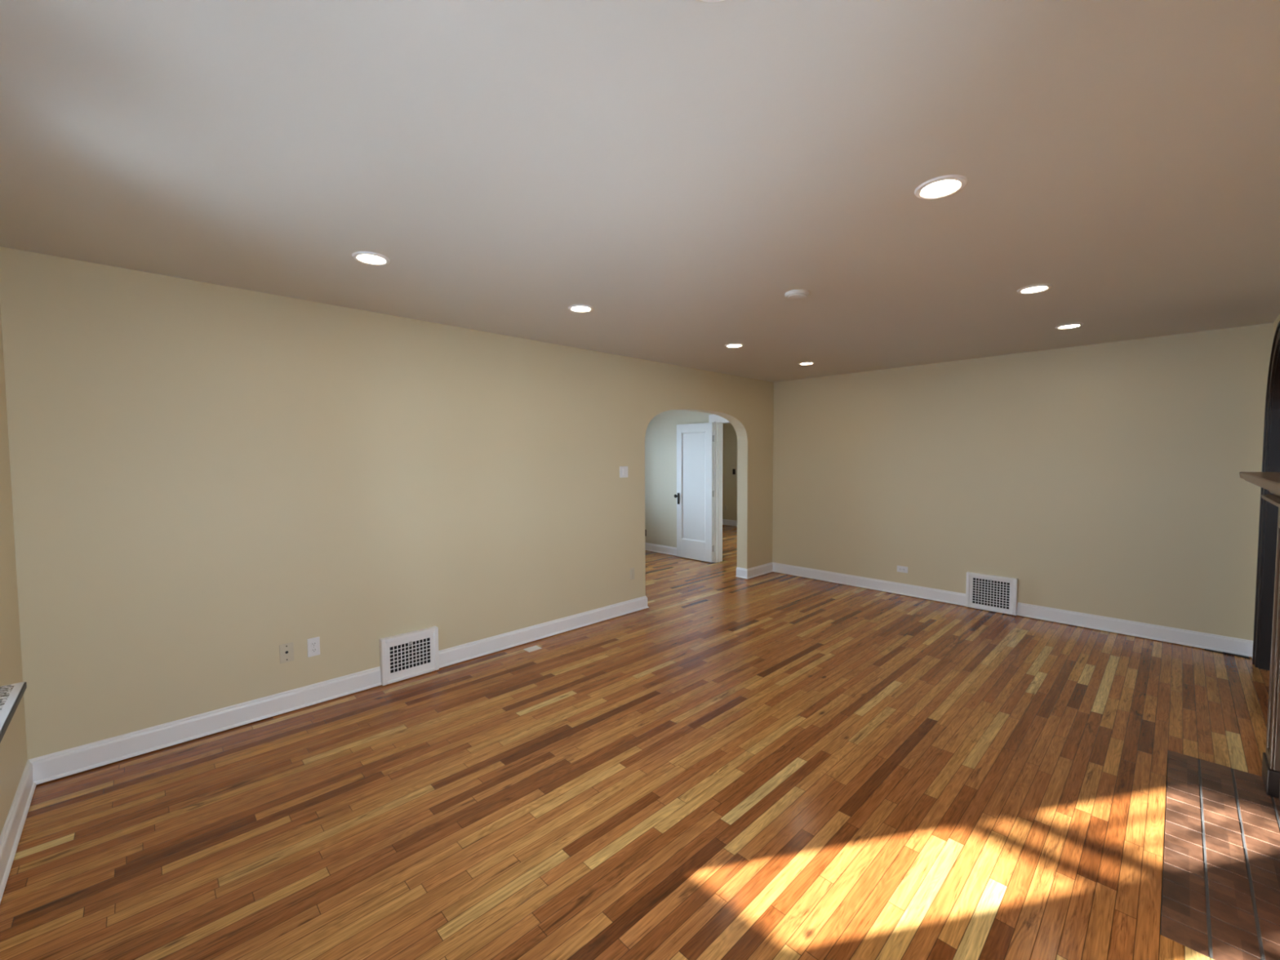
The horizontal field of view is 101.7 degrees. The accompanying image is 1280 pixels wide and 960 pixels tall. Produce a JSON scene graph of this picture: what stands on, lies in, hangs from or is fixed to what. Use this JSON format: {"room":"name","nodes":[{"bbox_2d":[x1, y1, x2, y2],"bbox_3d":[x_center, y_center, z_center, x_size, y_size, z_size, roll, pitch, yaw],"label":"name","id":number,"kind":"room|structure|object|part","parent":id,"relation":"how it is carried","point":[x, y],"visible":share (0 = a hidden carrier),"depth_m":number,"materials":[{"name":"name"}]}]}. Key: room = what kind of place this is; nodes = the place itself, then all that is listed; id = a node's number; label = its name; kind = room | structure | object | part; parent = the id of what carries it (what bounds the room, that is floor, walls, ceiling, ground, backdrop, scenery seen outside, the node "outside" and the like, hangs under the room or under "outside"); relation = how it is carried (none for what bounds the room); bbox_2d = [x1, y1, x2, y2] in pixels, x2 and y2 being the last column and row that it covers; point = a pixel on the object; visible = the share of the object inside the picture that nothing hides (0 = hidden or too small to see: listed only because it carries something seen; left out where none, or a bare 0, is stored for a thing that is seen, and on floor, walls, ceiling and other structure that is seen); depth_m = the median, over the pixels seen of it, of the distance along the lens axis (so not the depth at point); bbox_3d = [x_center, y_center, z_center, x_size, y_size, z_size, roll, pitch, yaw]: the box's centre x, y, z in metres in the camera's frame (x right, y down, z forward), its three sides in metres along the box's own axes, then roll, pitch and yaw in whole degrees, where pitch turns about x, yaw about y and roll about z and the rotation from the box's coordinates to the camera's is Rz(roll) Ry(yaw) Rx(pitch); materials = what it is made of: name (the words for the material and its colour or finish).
{"room":"empty living room","nodes":[
{"label":"empty living room","id":0,"kind":"room"},
{"bbox_2d":[0,303,27,835],"bbox_3d":[-1.568,0.272,0.871,0.200,2.600,4.337,-3,4,-44],"label":"wall","id":1,"kind":"structure","parent":0,"point":[13,745],"depth_m":2.35,"materials":[{"name":"beige paint"}]},
{"bbox_2d":[0,681,26,742],"bbox_3d":[-1.271,0.735,0.831,0.139,0.024,2.484,-3,4,-44],"label":"window sill","id":2,"kind":"structure","parent":1,"relation":"attached to","point":[11,695],"depth_m":1.63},
{"bbox_2d":[0,760,36,902],"bbox_3d":[-1.482,1.497,1.006,0.026,0.126,4.337,-3,4,-44],"label":"baseboard","id":3,"kind":"structure","parent":1,"relation":"attached to","point":[12,829],"depth_m":2.19,"materials":[{"name":"white paint"}]},
{"bbox_2d":[0,246,773,759],"bbox_3d":[-0.717,0.087,4.815,6.910,2.600,0.160,-3,4,-44],"label":"wall","id":4,"kind":"structure","parent":0,"point":[207,479],"depth_m":3.25,"materials":[{"name":"beige paint"}]},
{"bbox_2d":[279,642,293,663],"bbox_3d":[-2.224,1.088,3.283,0.074,0.120,0.007,-3,4,-44],"label":"cable plate","id":5,"kind":"object","parent":4,"relation":"attached to","point":[286,651],"visible":1,"depth_m":3.28,"materials":[{"name":"beige plastic"}]},
{"bbox_2d":[306,636,319,657],"bbox_3d":[-2.117,1.084,3.385,0.070,0.120,0.009,-3,4,-44],"label":"wall outlet","id":6,"kind":"object","parent":4,"relation":"attached to","point":[313,644],"visible":1,"depth_m":3.38,"materials":[{"name":"white plastic"}]},
{"bbox_2d":[311,641,316,646],"bbox_3d":[-2.115,1.064,3.383,0.033,0.033,0.003,-3,4,-44],"label":"receptacle","id":7,"kind":"object","parent":6,"relation":"attached to","point":[313,643],"depth_m":3.38,"materials":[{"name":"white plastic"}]},
{"bbox_2d":[311,647,316,653],"bbox_3d":[-2.115,1.104,3.385,0.033,0.033,0.003,-3,4,-44],"label":"receptacle","id":8,"kind":"object","parent":6,"relation":"attached to","point":[313,650],"depth_m":3.38,"materials":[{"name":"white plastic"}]},
{"bbox_2d":[27,562,773,784],"bbox_3d":[-0.631,1.313,4.932,6.710,0.126,0.186,-3,4,-44],"label":"baseboard","id":9,"kind":"structure","parent":4,"relation":"attached to","point":[68,762],"depth_m":3.21,"materials":[{"name":"white paint"}]},
{"bbox_2d":[379,626,439,685],"bbox_3d":[-1.671,1.272,3.794,0.402,0.324,0.054,-3,4,-44],"label":"air vent","id":10,"kind":"object","parent":4,"relation":"in","point":[406,655],"visible":1,"depth_m":3.78,"materials":[{"name":"white metal"}]},
{"bbox_2d":[386,631,435,680],"bbox_3d":[-1.664,1.276,3.787,0.342,0.272,0.003,-3,4,-44],"label":"grille","id":11,"kind":"object","parent":10,"relation":"attached to","point":[406,673],"depth_m":3.78,"materials":[{"name":"white metal"}]},
{"bbox_2d":[619,466,627,477],"bbox_3d":[-0.160,-0.081,5.228,0.112,0.112,0.011,-3,4,-44],"label":"light switch","id":12,"kind":"object","parent":4,"relation":"attached to","point":[623,469],"visible":1,"depth_m":5.22,"materials":[{"name":"white plastic"}]},
{"bbox_2d":[630,567,635,579],"bbox_3d":[-0.074,0.961,5.350,0.062,0.120,0.016,-3,4,-44],"label":"wall plate","id":13,"kind":"object","parent":4,"relation":"attached to","point":[632,570],"visible":1,"depth_m":5.34,"materials":[{"name":"beige plastic"}]},
{"bbox_2d":[0,524,1270,959],"bbox_3d":[0.847,1.363,5.895,10.570,0.060,8.457,-3,4,-44],"label":"floor","id":14,"kind":"structure","parent":0,"point":[771,766],"depth_m":2.43,"materials":[{"name":"brown wood"}]},
{"bbox_2d":[523,645,541,652],"bbox_3d":[-0.896,1.409,4.354,0.124,0.004,0.090,-3,4,-44],"label":"card","id":15,"kind":"object","parent":14,"relation":"on","point":[533,648],"visible":1,"depth_m":4.35,"materials":[{"name":"white paper"}]},
{"bbox_2d":[1160,750,1279,959],"bbox_3d":[2.463,1.524,2.124,1.570,0.051,0.461,-3,4,-44],"label":"tile hearth","id":16,"kind":"object","parent":14,"relation":"in","point":[1220,886],"visible":0.98,"depth_m":2.05,"materials":[{"name":"brown tile"}]},
{"bbox_2d":[1204,648,1250,658],"bbox_3d":[4.704,1.390,4.178,0.039,0.010,0.244,-2,3,-36],"label":"cable","id":17,"kind":"object","parent":14,"relation":"on","point":[1225,653],"visible":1,"depth_m":4.16,"materials":[{"name":"black plastic"}]},
{"bbox_2d":[1239,471,1279,799],"bbox_3d":[2.700,0.779,1.841,1.778,1.562,0.729,-3,4,-44],"label":"fireplace","id":18,"kind":"object","parent":14,"relation":"on","point":[1269,481],"visible":1,"depth_m":2.44,"materials":[{"name":"brown wood"}]},
{"bbox_2d":[1239,471,1279,497],"bbox_3d":[2.531,0.046,1.980,1.778,0.108,0.249,-3,4,-44],"label":"mantel shelf","id":19,"kind":"object","parent":18,"relation":"attached to","point":[1269,481],"depth_m":2.12,"materials":[{"name":"brown wood"}]},
{"bbox_3d":[2.556,0.125,1.958,1.655,0.049,0.177,-3,4,-44],"label":"bed moulding","id":20,"kind":"part","parent":18,"relation":"part of","materials":[{"name":"brown wood"}]},
{"bbox_2d":[0,0,1279,382],"bbox_3d":[0.836,-1.315,5.772,10.570,0.100,8.457,-3,4,-44],"label":"ceiling","id":21,"kind":"structure","parent":0,"point":[670,170],"depth_m":1.76,"materials":[{"name":"paint"}]},
{"bbox_2d":[351,251,390,265],"bbox_3d":[-1.343,-1.105,2.608,0.172,0.009,0.172,-3,4,-44],"label":"recessed light","id":22,"kind":"object","parent":21,"relation":"in","point":[366,257],"visible":1,"depth_m":2.60,"materials":[{"name":"white paint"}]},
{"bbox_2d":[568,304,593,312],"bbox_3d":[-0.398,-1.151,3.507,0.172,0.009,0.172,-3,4,-44],"label":"recessed light","id":23,"kind":"object","parent":21,"relation":"in","point":[575,308],"visible":1,"depth_m":3.49,"materials":[{"name":"white"}]},
{"bbox_2d":[700,0,724,2],"bbox_3d":[0.158,-1.040,1.056,0.172,0.009,0.172,-3,4,-44],"label":"recessed light","id":24,"kind":"object","parent":21,"relation":"in","point":[710,1],"visible":1,"depth_m":1.13,"materials":[{"name":"white"}]},
{"bbox_2d":[724,342,743,347],"bbox_3d":[0.850,-1.211,4.703,0.172,0.009,0.172,-3,4,-44],"label":"recessed light","id":25,"kind":"object","parent":21,"relation":"in","point":[734,344],"visible":1,"depth_m":4.69,"materials":[{"name":"white"}]},
{"bbox_2d":[785,288,809,300],"bbox_3d":[0.964,-1.132,3.199,0.144,0.030,0.144,-3,4,-44],"label":"smoke detector","id":26,"kind":"object","parent":21,"relation":"attached to","point":[793,295],"visible":1,"depth_m":3.16,"materials":[{"name":"paint"}]},
{"bbox_2d":[798,361,814,364],"bbox_3d":[1.796,-1.257,5.630,0.172,0.009,0.172,-3,4,-44],"label":"recessed light","id":27,"kind":"object","parent":21,"relation":"in","point":[803,362],"visible":1,"depth_m":5.62,"materials":[{"name":"white"}]},
{"bbox_2d":[914,174,967,199],"bbox_3d":[1.117,-1.085,1.940,0.172,0.009,0.172,-3,4,-44],"label":"recessed light","id":28,"kind":"object","parent":21,"relation":"in","point":[940,187],"visible":1,"depth_m":1.93,"materials":[{"name":"white"}]},
{"bbox_2d":[1016,284,1052,293],"bbox_3d":[2.368,-1.145,3.133,0.172,0.009,0.172,-3,4,-44],"label":"recessed light","id":29,"kind":"object","parent":21,"relation":"in","point":[1039,287],"visible":1,"depth_m":3.12,"materials":[{"name":"white"}]},
{"bbox_2d":[1054,323,1083,328],"bbox_3d":[3.328,-1.191,4.045,0.172,0.009,0.172,-3,4,-44],"label":"recessed light","id":30,"kind":"object","parent":21,"relation":"in","point":[1070,325],"visible":1,"depth_m":4.04,"materials":[{"name":"white"}]},
{"bbox_2d":[644,409,712,555],"bbox_3d":[0.566,-0.085,8.456,0.160,2.600,3.300,-3,4,-44],"label":"wall","id":31,"kind":"structure","parent":0,"point":[660,437],"depth_m":8.54,"materials":[{"name":"paint"}]},
{"bbox_2d":[644,542,676,555],"bbox_3d":[0.258,1.136,8.703,0.026,0.126,2.270,-3,4,-44],"label":"baseboard","id":32,"kind":"structure","parent":31,"relation":"attached to","point":[649,547],"depth_m":8.61,"materials":[{"name":"white paint"}]},
{"bbox_2d":[674,422,714,562],"bbox_3d":[0.817,0.182,7.976,0.117,2.083,0.714,-3,4,-44],"label":"door","id":33,"kind":"structure","parent":31,"relation":"in","point":[695,495],"depth_m":7.97,"materials":[{"name":"white paint"}]},
{"bbox_3d":[0.606,0.293,8.214,0.006,0.177,0.045,-3,4,-44],"label":"handle","id":34,"kind":"part","parent":33,"relation":"part of","materials":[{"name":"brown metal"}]},
{"bbox_3d":[0.820,0.102,7.996,0.010,1.665,0.475,-3,4,-44],"label":"panel moulding","id":35,"kind":"part","parent":33,"relation":"part of","materials":[{"name":"white paint"}]},
{"bbox_3d":[0.829,0.102,8.004,0.014,1.665,0.475,-3,4,-44],"label":"panel","id":36,"kind":"part","parent":33,"relation":"part of","materials":[{"name":"white paint"}]},
{"bbox_2d":[708,413,729,562],"bbox_3d":[1.398,0.128,7.585,0.186,2.242,0.879,-3,4,-44],"label":"door frame","id":37,"kind":"structure","parent":31,"relation":"attached to","point":[717,421],"depth_m":7.79,"materials":[{"name":"white paint"}]},
{"bbox_2d":[722,422,737,526],"bbox_3d":[3.218,-0.207,10.861,0.160,2.600,4.520,-3,4,-44],"label":"wall","id":38,"kind":"structure","parent":0,"point":[729,434],"depth_m":11.95,"materials":[{"name":"beige paint"}]},
{"bbox_2d":[722,519,737,526],"bbox_3d":[3.156,1.025,10.852,0.026,0.126,4.200,-3,4,-44],"label":"baseboard","id":39,"kind":"structure","parent":38,"relation":"attached to","point":[725,522],"depth_m":11.98,"materials":[{"name":"white paint"}]},
{"bbox_2d":[772,323,1273,657],"bbox_3d":[3.388,0.032,5.652,0.160,2.600,4.657,-3,4,-44],"label":"wall","id":40,"kind":"structure","parent":0,"point":[1104,479],"depth_m":4.97,"materials":[{"name":"beige paint"}]},
{"bbox_2d":[897,565,907,573],"bbox_3d":[3.006,1.024,5.976,0.009,0.072,0.118,-3,4,-44],"label":"wall outlet","id":41,"kind":"object","parent":40,"relation":"attached to","point":[900,568],"visible":1,"depth_m":5.97,"materials":[{"name":"white plastic"}]},
{"bbox_2d":[965,571,1017,615],"bbox_3d":[3.595,1.157,5.340,0.054,0.366,0.440,-3,4,-44],"label":"air vent","id":42,"kind":"object","parent":40,"relation":"in","point":[996,593],"visible":1,"depth_m":5.33,"materials":[{"name":"white metal"}]},
{"bbox_2d":[772,562,1253,657],"bbox_3d":[3.326,1.264,5.644,0.026,0.126,4.337,-3,4,-44],"label":"baseboard","id":43,"kind":"structure","parent":40,"relation":"attached to","point":[1231,645],"depth_m":4.91,"materials":[{"name":"white paint"}]},
{"bbox_2d":[1271,314,1279,345],"bbox_3d":[2.407,0.223,1.583,6.910,2.600,0.160,-3,4,-44],"label":"wall","id":44,"kind":"structure","parent":0,"point":[1277,319],"depth_m":3.88,"materials":[{"name":"beige paint"}]},
{"bbox_2d":[1252,320,1279,671],"bbox_3d":[4.287,0.189,3.430,1.240,2.477,0.184,-3,4,-44],"label":"door frame","id":45,"kind":"structure","parent":44,"relation":"attached to","point":[1268,512],"depth_m":3.84,"materials":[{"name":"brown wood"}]}
]}

